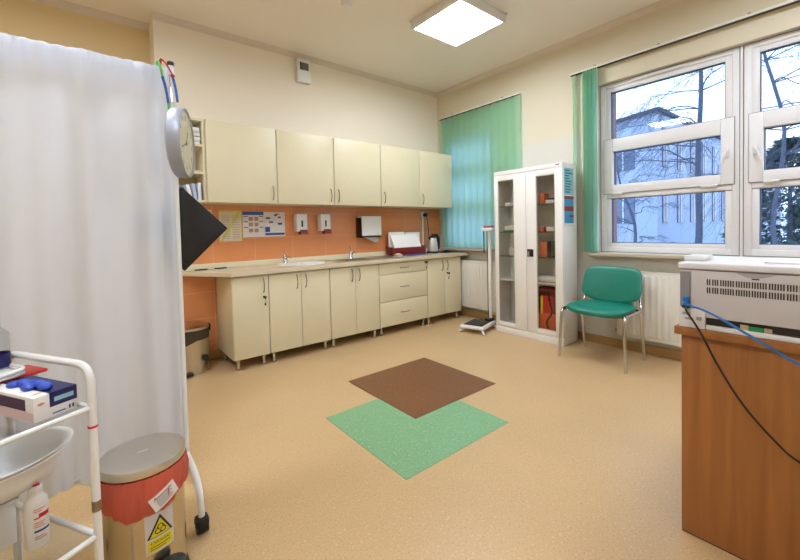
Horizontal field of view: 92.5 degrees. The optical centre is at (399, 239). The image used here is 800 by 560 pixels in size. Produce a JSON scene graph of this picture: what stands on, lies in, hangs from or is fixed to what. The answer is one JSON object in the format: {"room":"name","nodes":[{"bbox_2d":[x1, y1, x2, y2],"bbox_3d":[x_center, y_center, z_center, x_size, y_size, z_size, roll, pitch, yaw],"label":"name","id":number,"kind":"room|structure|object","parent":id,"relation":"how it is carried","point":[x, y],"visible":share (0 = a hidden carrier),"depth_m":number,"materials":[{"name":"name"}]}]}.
{"room":"examination room","nodes":[
{"label":"examination room","id":0,"kind":"room"},
{"bbox_2d":[0,0,149,63],"bbox_3d":[-3.338,-0.364,2.825,2.606,3.156,0.100,-3,2,-39],"label":"wall","id":1,"kind":"structure","parent":0,"point":[32,20],"depth_m":3.22,"materials":[{"name":"paint"}]},
{"bbox_2d":[30,0,149,30],"bbox_3d":[-3.288,-1.917,2.752,2.507,0.050,0.050,-3,2,-39],"label":"trim","id":2,"kind":"structure","parent":1,"relation":"attached to","point":[62,4],"depth_m":3.30,"materials":[{"name":"paint"}]},
{"bbox_2d":[149,14,437,208],"bbox_3d":[-0.893,-0.476,4.649,3.494,3.156,0.350,-3,2,-39],"label":"wall","id":3,"kind":"structure","parent":0,"point":[216,78],"depth_m":4.12,"materials":[{"name":"beige paint"}]},
{"bbox_2d":[178,117,206,203],"bbox_3d":[-1.909,-0.685,3.374,0.288,0.722,0.320,-3,2,-39],"label":"shelf","id":4,"kind":"object","parent":3,"relation":"attached to","point":[198,177],"visible":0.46,"depth_m":3.37,"materials":[{"name":"beige laminate"}]},
{"bbox_2d":[184,184,191,195],"bbox_3d":[-1.874,-0.410,3.369,0.052,0.136,0.220,-3,2,-39],"label":"booklet","id":5,"kind":"object","parent":4,"relation":"on","point":[186,187],"visible":0.29,"depth_m":3.28,"materials":[{"name":"white paper"}]},
{"bbox_2d":[189,183,196,199],"bbox_3d":[-1.843,-0.416,3.394,0.040,0.144,0.220,-3,2,-39],"label":"booklet","id":6,"kind":"object","parent":4,"relation":"on","point":[192,186],"visible":0.45,"depth_m":3.31,"materials":[{"name":"white paper"}]},
{"bbox_2d":[195,183,201,199],"bbox_3d":[-1.811,-0.422,3.420,0.026,0.150,0.220,-3,2,-39],"label":"booklet","id":7,"kind":"object","parent":4,"relation":"on","point":[197,185],"visible":0.59,"depth_m":3.34,"materials":[{"name":"white paper"}]},
{"bbox_2d":[209,349,223,359],"bbox_3d":[-0.741,1.060,4.553,3.467,0.085,0.014,-3,2,-39],"label":"baseboard","id":8,"kind":"structure","parent":3,"relation":"attached to","point":[215,354],"depth_m":3.70,"materials":[{"name":"beige plastic"}]},
{"bbox_2d":[201,119,277,205],"bbox_3d":[-1.537,-0.702,3.644,0.626,0.722,0.369,-3,2,-39],"label":"upper cabinet","id":9,"kind":"object","parent":3,"relation":"attached to","point":[240,160],"visible":0.96,"depth_m":3.51,"materials":[{"name":"beige laminate"}]},
{"bbox_2d":[153,11,436,96],"bbox_3d":[-0.803,-2.026,4.448,3.493,0.050,0.050,-3,2,-39],"label":"trim","id":10,"kind":"structure","parent":3,"relation":"attached to","point":[157,16],"depth_m":4.05,"materials":[{"name":"paint"}]},
{"bbox_2d":[267,129,334,206],"bbox_3d":[-1.050,-0.726,4.040,0.626,0.722,0.369,-3,2,-39],"label":"upper cabinet","id":11,"kind":"object","parent":3,"relation":"attached to","point":[304,162],"visible":0.96,"depth_m":3.91,"materials":[{"name":"beige laminate"}]},
{"bbox_2d":[295,58,310,84],"bbox_3d":[-1.067,-1.858,4.230,0.160,0.250,0.058,-3,2,-39],"label":"air vent","id":12,"kind":"object","parent":3,"relation":"in","point":[303,67],"visible":1,"depth_m":4.20,"materials":[{"name":"white plastic"}]},
{"bbox_2d":[300,62,308,70],"bbox_3d":[-1.051,-1.902,4.207,0.100,0.080,0.004,-3,2,-39],"label":"grille","id":13,"kind":"object","parent":12,"relation":"attached to","point":[304,66],"depth_m":4.21,"materials":[{"name":"black plastic"}]},
{"bbox_2d":[182,205,439,350],"bbox_3d":[-0.753,0.316,4.540,3.468,1.402,0.008,-3,2,-39],"label":"tiles","id":14,"kind":"structure","parent":3,"relation":"attached to","point":[199,293],"depth_m":4.20,"materials":[{"name":"orange tile"}]},
{"bbox_2d":[219,210,242,241],"bbox_3d":[-1.669,-0.136,3.783,0.215,0.305,0.003,-3,2,-39],"label":"notice sheet","id":15,"kind":"object","parent":14,"relation":"attached to","point":[231,219],"visible":0.91,"depth_m":3.79,"materials":[{"name":"yellow paper"}]},
{"bbox_2d":[242,212,264,236],"bbox_3d":[-1.498,-0.157,3.922,0.216,0.260,0.003,-3,2,-39],"label":"poster","id":16,"kind":"object","parent":14,"relation":"attached to","point":[253,222],"visible":1,"depth_m":3.92,"materials":[{"name":"white paper"}]},
{"bbox_2d":[264,212,284,236],"bbox_3d":[-1.327,-0.164,4.061,0.221,0.257,0.003,-3,2,-39],"label":"poster","id":17,"kind":"object","parent":14,"relation":"attached to","point":[274,222],"visible":1,"depth_m":4.06,"materials":[{"name":"white paper"}]},
{"bbox_2d":[293,214,307,233],"bbox_3d":[-1.079,-0.171,4.180,0.124,0.222,0.129,-3,2,-39],"label":"soap dispenser","id":18,"kind":"object","parent":14,"relation":"attached to","point":[300,220],"visible":1,"depth_m":4.15,"materials":[{"name":"white plastic"}]},
{"bbox_2d":[317,214,331,233],"bbox_3d":[-0.857,-0.181,4.361,0.124,0.222,0.129,-3,2,-39],"label":"soap dispenser","id":19,"kind":"object","parent":14,"relation":"attached to","point":[323,220],"visible":1,"depth_m":4.33,"materials":[{"name":"white plastic"}]},
{"bbox_2d":[356,216,380,241],"bbox_3d":[-0.382,-0.128,4.750,0.300,0.330,0.124,-3,2,-39],"label":"paper towel dispenser","id":20,"kind":"object","parent":14,"relation":"attached to","point":[369,227],"visible":1,"depth_m":4.69,"materials":[{"name":"white plastic"}]},
{"bbox_2d":[366,237,378,241],"bbox_3d":[-0.353,0.001,4.777,0.210,0.070,0.004,-3,2,-39],"label":"paper towel","id":21,"kind":"object","parent":20,"relation":"hanging from","point":[375,239],"depth_m":4.79,"materials":[{"name":"white paper"}]},
{"bbox_2d":[420,212,427,244],"bbox_3d":[0.339,-0.134,5.378,0.091,0.510,0.060,-3,2,-39],"label":"duct","id":22,"kind":"object","parent":14,"relation":"attached to","point":[422,214],"visible":0.82,"depth_m":5.38,"materials":[{"name":"white plastic"}]},
{"bbox_2d":[322,138,380,207],"bbox_3d":[-0.565,-0.749,4.434,0.621,0.722,0.369,-3,2,-39],"label":"upper cabinet","id":23,"kind":"object","parent":3,"relation":"attached to","point":[356,165],"visible":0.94,"depth_m":4.30,"materials":[{"name":"beige laminate"}]},
{"bbox_2d":[367,145,452,208],"bbox_3d":[0.151,-0.783,5.015,1.219,0.722,0.369,-3,2,-39],"label":"upper cabinet","id":24,"kind":"object","parent":3,"relation":"attached to","point":[413,179],"visible":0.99,"depth_m":4.86,"materials":[{"name":"beige laminate"}]},
{"bbox_2d":[64,0,659,91],"bbox_3d":[-0.029,-2.047,1.662,6.400,0.120,6.050,-3,2,-39],"label":"ceiling","id":25,"kind":"structure","parent":0,"point":[377,37],"depth_m":3.68,"materials":[{"name":"paint"}]},
{"bbox_2d":[341,0,351,8],"bbox_3d":[-0.455,-2.007,3.268,0.100,0.035,0.100,-3,2,-39],"label":"smoke detector","id":26,"kind":"object","parent":25,"relation":"attached to","point":[346,4],"visible":1,"depth_m":3.24,"materials":[{"name":"white plastic"}]},
{"bbox_2d":[409,0,506,46],"bbox_3d":[0.535,-2.017,3.544,0.639,0.078,0.640,-3,2,-39],"label":"ceiling light","id":27,"kind":"object","parent":25,"relation":"attached to","point":[454,23],"visible":1,"depth_m":3.48,"materials":[{"name":"white plastic"}]},
{"bbox_2d":[0,312,741,559],"bbox_3d":[0.048,1.227,1.759,6.400,0.120,6.050,-3,2,-39],"label":"floor","id":28,"kind":"structure","parent":0,"point":[586,462],"depth_m":1.95,"materials":[{"name":"laminate"}]},
{"bbox_2d":[0,351,103,559],"bbox_3d":[-1.168,0.791,0.891,0.454,0.860,0.650,-1,2,21],"label":"trolley","id":29,"kind":"object","parent":28,"relation":"on","point":[96,534],"visible":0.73,"depth_m":1.10,"materials":[{"name":"white metal"}]},
{"bbox_2d":[0,496,17,550],"bbox_3d":[-1.191,0.795,1.012,0.160,0.126,0.220,-1,2,21],"label":"storage box","id":30,"kind":"object","parent":29,"relation":"on","point":[8,525],"visible":0.93,"depth_m":1.07,"materials":[{"name":"white plastic"}]},
{"bbox_2d":[0,365,47,383],"bbox_3d":[-1.197,0.445,1.178,0.110,0.067,0.140,-1,2,21],"label":"tray","id":31,"kind":"object","parent":29,"relation":"on","point":[30,369],"visible":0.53,"depth_m":1.20,"materials":[{"name":"plastic"}]},
{"bbox_2d":[0,363,25,381],"bbox_3d":[-1.246,0.398,1.079,0.204,0.023,0.244,-1,2,21],"label":"tray","id":32,"kind":"object","parent":31,"relation":"on","point":[13,370],"visible":0.9,"depth_m":1.13,"materials":[{"name":"white plastic"}]},
{"bbox_2d":[0,324,10,368],"bbox_3d":[-1.233,0.322,1.169,0.061,0.150,0.061,-3,2,-39],"label":"spray bottle","id":33,"kind":"object","parent":32,"relation":"on","point":[5,356],"visible":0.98,"depth_m":1.17,"materials":[{"name":"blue plastic"}]},
{"bbox_2d":[23,482,49,550],"bbox_3d":[-1.014,0.766,1.068,0.052,0.174,0.043,-3,2,-39],"label":"bottle","id":34,"kind":"object","parent":29,"relation":"on","point":[36,505],"visible":1,"depth_m":1.05,"materials":[{"name":"white plastic"}]},
{"bbox_2d":[0,426,73,503],"bbox_3d":[-1.117,0.651,1.062,0.269,0.096,0.350,-1,2,16],"label":"bowl","id":35,"kind":"object","parent":29,"relation":"on","point":[25,462],"visible":0.91,"depth_m":1.15,"materials":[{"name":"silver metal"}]},
{"bbox_2d":[0,375,76,423],"bbox_3d":[-1.034,0.435,1.077,0.222,0.085,0.100,-1,2,21],"label":"glove box","id":36,"kind":"object","parent":29,"relation":"on","point":[32,399],"visible":1,"depth_m":1.04,"materials":[{"name":"white cardboard"}]},
{"bbox_2d":[0,33,209,534],"bbox_3d":[-1.695,0.227,1.212,1.813,1.992,0.640,-3,2,-39],"label":"folding screen","id":37,"kind":"object","parent":28,"relation":"on","point":[91,257],"visible":0.79,"depth_m":1.53,"materials":[{"name":"white fabric"}]},
{"bbox_2d":[156,60,170,109],"bbox_3d":[-1.043,-0.671,1.673,0.116,0.228,0.028,0,2,38],"label":"lanyard","id":38,"kind":"object","parent":37,"relation":"hanging from","point":[158,63],"visible":0.93,"depth_m":1.65,"materials":[{"name":"fabric"}]},
{"bbox_2d":[159,58,178,101],"bbox_3d":[-1.022,-0.699,1.687,0.126,0.205,0.027,0,2,31],"label":"lanyard","id":39,"kind":"object","parent":37,"relation":"hanging from","point":[172,75],"visible":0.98,"depth_m":1.67,"materials":[{"name":"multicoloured fabric"}]},
{"bbox_2d":[164,107,194,177],"bbox_3d":[-0.955,-0.420,1.669,0.056,0.300,0.300,-2,2,-17],"label":"wall clock","id":40,"kind":"object","parent":37,"relation":"attached to","point":[178,128],"visible":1,"depth_m":1.59,"materials":[{"name":"silver metal"}]},
{"bbox_2d":[179,187,226,270],"bbox_3d":[-1.018,-0.050,1.798,0.394,0.394,0.018,-3,2,-39],"label":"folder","id":41,"kind":"object","parent":37,"relation":"hanging from","point":[199,228],"visible":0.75,"depth_m":1.82,"materials":[{"name":"plastic"}]},
{"bbox_2d":[99,432,189,559],"bbox_3d":[-0.878,0.968,1.348,0.308,0.464,0.275,-2,2,-7],"label":"waste bin","id":42,"kind":"object","parent":28,"relation":"on","point":[142,478],"visible":0.95,"depth_m":1.26,"materials":[{"name":"plastic"}]},
{"bbox_2d":[184,321,210,377],"bbox_3d":[-1.832,0.954,3.384,0.307,0.418,0.347,-3,2,-39],"label":"pedal bin","id":43,"kind":"object","parent":28,"relation":"on","point":[196,332],"visible":0.68,"depth_m":3.31,"materials":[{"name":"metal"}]},
{"bbox_2d":[216,274,269,370],"bbox_3d":[-1.465,0.731,3.586,0.317,0.833,0.565,-3,2,-39],"label":"base cabinet","id":44,"kind":"object","parent":28,"relation":"on","point":[242,302],"visible":0.99,"depth_m":3.41,"materials":[{"name":"beige laminate"}]},
{"bbox_2d":[267,268,330,362],"bbox_3d":[-1.102,0.714,3.890,0.625,0.833,0.551,-3,2,-39],"label":"base cabinet","id":45,"kind":"object","parent":28,"relation":"on","point":[299,301],"visible":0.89,"depth_m":3.68,"materials":[{"name":"beige laminate"}]},
{"bbox_2d":[329,264,379,347],"bbox_3d":[-0.620,0.691,4.282,0.612,0.833,0.551,-3,2,-39],"label":"base cabinet","id":46,"kind":"object","parent":28,"relation":"on","point":[354,290],"visible":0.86,"depth_m":4.07,"materials":[{"name":"beige laminate"}]},
{"bbox_2d":[378,259,427,335],"bbox_3d":[-0.091,0.666,4.702,0.734,0.833,0.565,-3,2,-39],"label":"base cabinet","id":47,"kind":"object","parent":28,"relation":"on","point":[403,294],"visible":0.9,"depth_m":4.50,"materials":[{"name":"beige laminate"}]},
{"bbox_2d":[326,398,507,479],"bbox_3d":[0.096,1.144,2.433,0.830,0.002,0.815,-3,2,-39],"label":"floor mat","id":48,"kind":"object","parent":28,"relation":"on","point":[409,446],"visible":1,"depth_m":2.30,"materials":[{"name":"green plastic"}]},
{"bbox_2d":[348,357,495,418],"bbox_3d":[0.163,1.123,3.019,0.828,0.002,0.813,-3,2,-39],"label":"floor mat","id":49,"kind":"object","parent":28,"relation":"on","point":[417,388],"visible":1,"depth_m":2.96,"materials":[{"name":"brown plastic"}]},
{"bbox_2d":[426,256,460,324],"bbox_3d":[0.433,0.640,5.128,0.611,0.833,0.565,-3,2,-39],"label":"base cabinet","id":50,"kind":"object","parent":28,"relation":"on","point":[443,274],"visible":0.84,"depth_m":4.93,"materials":[{"name":"beige laminate"}]},
{"bbox_2d":[182,248,467,277],"bbox_3d":[-0.558,0.223,4.329,3.368,0.093,0.560,-3,2,-39],"label":"countertop","id":51,"kind":"structure","parent":50,"relation":"on","point":[269,266],"depth_m":3.85,"materials":[{"name":"beige laminate"}]},
{"bbox_2d":[283,250,290,262],"bbox_3d":[-1.185,0.179,3.996,0.058,0.154,0.163,-2,2,-31],"label":"mixer tap","id":52,"kind":"object","parent":51,"relation":"on","point":[285,257],"visible":0.94,"depth_m":4.03,"materials":[{"name":"silver metal"}]},
{"bbox_2d":[277,261,324,265],"bbox_3d":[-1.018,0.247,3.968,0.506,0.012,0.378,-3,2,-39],"label":"washbasin","id":53,"kind":"object","parent":51,"relation":"in","point":[305,263],"visible":1,"depth_m":4.00,"materials":[{"name":"white ceramic"}]},
{"bbox_2d":[349,246,357,258],"bbox_3d":[-0.553,0.149,4.488,0.071,0.154,0.165,-3,2,-39],"label":"mixer tap","id":54,"kind":"object","parent":51,"relation":"on","point":[351,253],"visible":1,"depth_m":4.52,"materials":[{"name":"silver metal"}]},
{"bbox_2d":[328,255,402,261],"bbox_3d":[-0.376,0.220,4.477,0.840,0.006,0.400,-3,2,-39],"label":"sink","id":55,"kind":"object","parent":51,"relation":"in","point":[385,256],"visible":0.98,"depth_m":4.43,"materials":[{"name":"silver metal"}]},
{"bbox_2d":[335,258,371,261],"bbox_3d":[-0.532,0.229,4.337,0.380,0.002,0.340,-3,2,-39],"label":"basin","id":56,"kind":"object","parent":55,"relation":"in","point":[348,259],"depth_m":4.35,"materials":[{"name":"metal"}]},
{"bbox_2d":[386,245,425,255],"bbox_3d":[0.087,0.135,5.045,0.560,0.120,0.140,-3,2,-39],"label":"box","id":57,"kind":"object","parent":51,"relation":"on","point":[391,251],"visible":0.72,"depth_m":4.95,"materials":[{"name":"red plastic"}]},
{"bbox_2d":[388,232,404,247],"bbox_3d":[-0.042,0.045,4.990,0.262,0.291,0.014,-3,2,-39],"label":"sheaf","id":58,"kind":"object","parent":57,"relation":"in","point":[389,233],"visible":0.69,"depth_m":4.93,"materials":[{"name":"white paper"}]},
{"bbox_2d":[390,234,420,247],"bbox_3d":[0.096,0.059,5.030,0.510,0.252,0.088,-3,2,-39],"label":"sheaf","id":59,"kind":"object","parent":57,"relation":"in","point":[411,240],"visible":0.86,"depth_m":5.02,"materials":[{"name":"white paper"}]},
{"bbox_2d":[405,232,419,240],"bbox_3d":[0.167,0.040,5.159,0.255,0.281,0.014,-3,2,-39],"label":"sheaf","id":60,"kind":"object","parent":57,"relation":"in","point":[406,233],"visible":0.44,"depth_m":5.18,"materials":[{"name":"white paper"}]},
{"bbox_2d":[404,253,425,255],"bbox_3d":[0.204,0.191,4.935,0.320,0.008,0.120,-3,2,-39],"label":"folder","id":61,"kind":"object","parent":51,"relation":"on","point":[421,253],"visible":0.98,"depth_m":4.90,"materials":[{"name":"plastic"}]},
{"bbox_2d":[427,234,439,252],"bbox_3d":[0.449,0.048,5.261,0.175,0.264,0.175,0,2,31],"label":"kettle","id":62,"kind":"object","parent":51,"relation":"on","point":[434,240],"visible":0.99,"depth_m":5.21,"materials":[{"name":"silver metal"}]},
{"bbox_2d":[439,250,454,252],"bbox_3d":[0.647,0.158,5.321,0.185,0.030,0.160,-3,2,-39],"label":"tray","id":63,"kind":"object","parent":51,"relation":"on","point":[443,251],"visible":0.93,"depth_m":5.29,"materials":[{"name":"plastic"}]},
{"bbox_2d":[458,226,495,334],"bbox_3d":[0.913,0.452,4.515,0.325,1.227,0.426,0,2,35],"label":"scale","id":64,"kind":"object","parent":28,"relation":"on","point":[481,325],"visible":0.98,"depth_m":4.58,"materials":[{"name":"white metal"}]},
{"bbox_2d":[494,162,577,346],"bbox_3d":[1.455,0.143,4.194,0.319,1.835,0.820,-3,2,-39],"label":"tall cabinet","id":65,"kind":"object","parent":28,"relation":"on","point":[517,303],"visible":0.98,"depth_m":4.13,"materials":[{"name":"white metal"}]},
{"bbox_2d":[509,247,513,255],"bbox_3d":[1.316,0.132,4.356,0.120,0.090,0.100,-3,2,-39],"label":"pack","id":66,"kind":"object","parent":65,"relation":"on","point":[511,249],"visible":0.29,"depth_m":4.33},
{"bbox_2d":[501,203,553,207],"bbox_3d":[1.463,-0.376,4.196,0.243,0.012,0.786,-3,2,-39],"label":"shelf","id":67,"kind":"object","parent":65,"relation":"attached to","point":[545,205],"depth_m":4.18,"materials":[{"name":"clear glass"}]},
{"bbox_2d":[500,276,554,284],"bbox_3d":[1.483,0.453,4.220,0.243,0.012,0.786,-3,2,-39],"label":"shelf","id":68,"kind":"object","parent":65,"relation":"attached to","point":[502,278],"depth_m":4.34,"materials":[{"name":"white paint"}]},
{"bbox_2d":[504,254,554,258],"bbox_3d":[1.476,0.183,4.212,0.243,0.012,0.786,-3,2,-39],"label":"shelf","id":69,"kind":"object","parent":65,"relation":"attached to","point":[505,255],"depth_m":4.17,"materials":[{"name":"clear glass"}]},
{"bbox_2d":[539,193,548,203],"bbox_3d":[1.522,-0.435,4.053,0.100,0.110,0.060,-3,2,-39],"label":"box","id":70,"kind":"object","parent":65,"relation":"on","point":[542,196],"visible":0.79,"depth_m":4.02,"materials":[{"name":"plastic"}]},
{"bbox_2d":[539,241,550,256],"bbox_3d":[1.541,0.100,4.062,0.100,0.160,0.080,-3,2,-39],"label":"box","id":71,"kind":"object","parent":65,"relation":"on","point":[545,247],"visible":1,"depth_m":4.03,"materials":[{"name":"orange cardboard"}]},
{"bbox_2d":[538,276,554,282],"bbox_3d":[1.538,0.418,4.037,0.064,0.064,0.320,-3,2,-39],"label":"paper roll","id":72,"kind":"object","parent":65,"relation":"on","point":[546,279],"visible":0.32,"depth_m":4.01,"materials":[{"name":"white paper"}]},
{"bbox_2d":[538,286,555,330],"bbox_3d":[1.607,0.740,4.070,0.234,0.460,0.320,-3,2,-39],"label":"bag","id":73,"kind":"object","parent":65,"relation":"in","point":[546,294],"visible":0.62,"depth_m":4.02,"materials":[{"name":"red fabric"}]},
{"bbox_2d":[546,227,554,230],"bbox_3d":[1.611,-0.112,3.994,0.140,0.044,0.110,-3,2,-39],"label":"instrument box","id":74,"kind":"object","parent":65,"relation":"on","point":[547,228],"visible":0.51,"depth_m":3.95,"materials":[{"name":"white cardboard"}]},
{"bbox_2d":[564,167,572,194],"bbox_3d":[1.697,-0.586,3.853,0.185,0.270,0.002,-3,2,-39],"label":"sticker","id":75,"kind":"object","parent":65,"relation":"attached to","point":[568,172],"visible":1,"depth_m":3.85,"materials":[{"name":"teal paper"}]},
{"bbox_2d":[564,196,573,225],"bbox_3d":[1.704,-0.289,3.862,0.185,0.305,0.002,-3,2,-39],"label":"sticker","id":76,"kind":"object","parent":65,"relation":"attached to","point":[568,200],"visible":1,"depth_m":3.86,"materials":[{"name":"paper"}]},
{"bbox_3d":[1.286,-0.101,4.380,0.120,0.014,0.180,-3,2,-39],"label":"tray","id":77,"kind":"object","parent":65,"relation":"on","visible":0},
{"bbox_2d":[505,225,513,229],"bbox_3d":[1.282,-0.137,4.383,0.100,0.054,0.130,-3,2,-39],"label":"instrument box","id":78,"kind":"object","parent":77,"relation":"on","point":[511,227],"visible":0.46,"depth_m":4.35,"materials":[{"name":"white cardboard"}]},
{"bbox_2d":[558,266,645,373],"bbox_3d":[1.841,0.666,3.473,0.531,0.818,0.598,-3,2,-38],"label":"chair","id":79,"kind":"object","parent":28,"relation":"on","point":[612,289],"visible":1,"depth_m":3.48,"materials":[{"name":"green plastic"}]},
{"bbox_2d":[674,324,799,559],"bbox_3d":[1.795,0.733,1.249,0.795,0.815,1.303,-3,2,-39],"label":"desk","id":80,"kind":"object","parent":28,"relation":"on","point":[741,491],"visible":0.73,"depth_m":1.37,"materials":[{"name":"brown wood"}]},
{"bbox_2d":[678,254,799,343],"bbox_3d":[1.395,0.195,1.393,0.415,0.268,0.550,-3,2,-39],"label":"printer","id":81,"kind":"object","parent":80,"relation":"on","point":[761,299],"visible":0.98,"depth_m":1.35,"materials":[{"name":"grey plastic"}]},
{"bbox_2d":[682,301,799,365],"bbox_3d":[1.255,0.377,1.185,0.057,0.284,0.652,-3,2,-35],"label":"cable","id":82,"kind":"object","parent":81,"relation":"attached to","point":[683,302],"visible":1,"depth_m":1.28,"materials":[{"name":"blue plastic"}]},
{"bbox_2d":[684,306,799,463],"bbox_3d":[1.283,0.520,1.206,0.040,0.534,0.646,-3,2,-39],"label":"power cable","id":83,"kind":"object","parent":81,"relation":"hanging from","point":[685,308],"visible":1,"depth_m":1.33,"materials":[{"name":"black plastic"}]},
{"bbox_2d":[764,258,799,264],"bbox_3d":[1.458,0.078,1.353,0.240,0.005,0.220,-3,2,-39],"label":"paper stack","id":84,"kind":"object","parent":81,"relation":"on","point":[793,261],"visible":1,"depth_m":1.37,"materials":[{"name":"white paper"}]},
{"bbox_2d":[437,0,799,350],"bbox_3d":[2.352,-0.524,3.677,0.320,3.156,5.950,-3,2,-39],"label":"wall","id":85,"kind":"structure","parent":0,"point":[544,83],"depth_m":3.88,"materials":[{"name":"paint"}]},
{"bbox_2d":[441,247,494,251],"bbox_3d":[0.975,0.129,5.161,0.195,0.031,1.000,-3,2,-39],"label":"trim","id":86,"kind":"structure","parent":85,"relation":"attached to","point":[444,248],"depth_m":5.12,"materials":[{"name":"grey stone"}]},
{"bbox_2d":[460,260,495,311],"bbox_3d":[1.090,0.587,4.939,0.100,0.620,0.758,-3,2,-39],"label":"radiator","id":87,"kind":"object","parent":85,"relation":"attached to","point":[474,294],"visible":0.67,"depth_m":4.99,"materials":[{"name":"white metal"}]},
{"bbox_2d":[439,92,520,248],"bbox_3d":[1.013,-0.815,5.013,0.079,1.848,1.332,-3,2,-39],"label":"vertical blind","id":88,"kind":"object","parent":85,"relation":"attached to","point":[483,140],"visible":0.82,"depth_m":5.00,"materials":[{"name":"green fabric"}]},
{"bbox_2d":[437,0,681,96],"bbox_3d":[2.282,-2.068,3.378,0.050,0.050,5.600,-3,2,-39],"label":"trim","id":89,"kind":"structure","parent":85,"relation":"attached to","point":[660,4],"depth_m":4.02,"materials":[{"name":"paint"}]},
{"bbox_2d":[452,308,680,360],"bbox_3d":[2.373,1.018,3.478,0.012,0.085,5.590,-3,2,-39],"label":"baseboard","id":90,"kind":"structure","parent":85,"relation":"attached to","point":[634,346],"depth_m":3.75,"materials":[{"name":"beige plastic"}]},
{"bbox_2d":[588,252,684,259],"bbox_3d":[2.695,0.152,3.044,0.195,0.031,2.285,-3,2,-39],"label":"windowsill","id":91,"kind":"structure","parent":85,"relation":"attached to","point":[659,256],"depth_m":3.52,"materials":[{"name":"white plastic"}]},
{"bbox_2d":[615,271,680,346],"bbox_3d":[2.570,0.606,3.117,0.100,0.620,1.548,-3,2,-39],"label":"radiator","id":92,"kind":"object","parent":85,"relation":"attached to","point":[660,297],"visible":0.3,"depth_m":3.39,"materials":[{"name":"white metal"}]},
{"bbox_2d":[600,45,743,255],"bbox_3d":[2.806,-0.705,3.119,0.344,1.670,2.173,-3,2,-39],"label":"window","id":93,"kind":"structure","parent":85,"relation":"in","point":[729,128],"depth_m":3.35,"materials":[{"name":"white plastic"}]},
{"bbox_2d":[569,0,799,251],"bbox_3d":[2.583,-0.799,3.053,0.107,1.858,2.495,-3,2,-39],"label":"vertical blind","id":94,"kind":"object","parent":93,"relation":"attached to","point":[590,122],"visible":0.93,"depth_m":3.83,"materials":[{"name":"green fabric"}]},
{"bbox_2d":[743,29,799,257],"bbox_3d":[3.072,-0.697,2.633,0.144,1.670,1.075,-3,2,-39],"label":"window","id":95,"kind":"structure","parent":85,"relation":"in","point":[756,121],"depth_m":2.97,"materials":[{"name":"white plastic"}]},
{"label":"outside","id":96,"kind":"structure","parent":0,"visible":0},
{"bbox_3d":[27.341,2.440,41.563,85.400,0.200,110.000,-3,2,-39],"label":"ground","id":97,"kind":"structure","parent":96,"visible":0},
{"bbox_2d":[617,153,686,242],"bbox_3d":[6.421,0.622,10.340,2.955,6.340,3.525,-1,2,20],"label":"bare tree","id":98,"kind":"object","parent":97,"relation":"on","point":[618,172],"visible":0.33,"depth_m":10.21,"materials":[{"name":"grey plant"}]},
{"bbox_2d":[616,106,780,243],"bbox_3d":[18.680,-1.778,35.641,37.186,8.990,21.737,-3,2,-39],"label":"building","id":99,"kind":"structure","parent":97,"relation":"on","point":[671,228],"depth_m":17.50,"materials":[{"name":"paint"}]},
{"bbox_2d":[616,44,799,243],"bbox_3d":[7.736,-2.187,7.566,9.877,12.009,8.381,-1,2,-3],"label":"bare tree","id":100,"kind":"object","parent":97,"relation":"on","point":[783,150],"visible":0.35,"depth_m":8.07,"materials":[{"name":"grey plant"}]},
{"bbox_2d":[616,45,799,242],"bbox_3d":[7.748,-2.039,10.858,6.305,11.505,6.714,-1,2,19],"label":"bare tree","id":101,"kind":"object","parent":97,"relation":"on","point":[699,116],"visible":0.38,"depth_m":10.37,"materials":[{"name":"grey plant"}]},
{"bbox_2d":[720,136,799,243],"bbox_3d":[10.714,0.430,10.523,4.545,6.447,4.443,-3,2,-39],"label":"evergreen tree","id":102,"kind":"object","parent":97,"relation":"on","point":[791,237],"visible":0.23,"depth_m":10.28,"materials":[{"name":"green plant"}]},
{"bbox_2d":[781,189,799,243],"bbox_3d":[14.438,-0.268,12.313,4.576,7.560,4.569,-2,2,-5],"label":"evergreen tree","id":103,"kind":"object","parent":97,"relation":"on","point":[798,203],"visible":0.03,"depth_m":13.16,"materials":[{"name":"green plant"}]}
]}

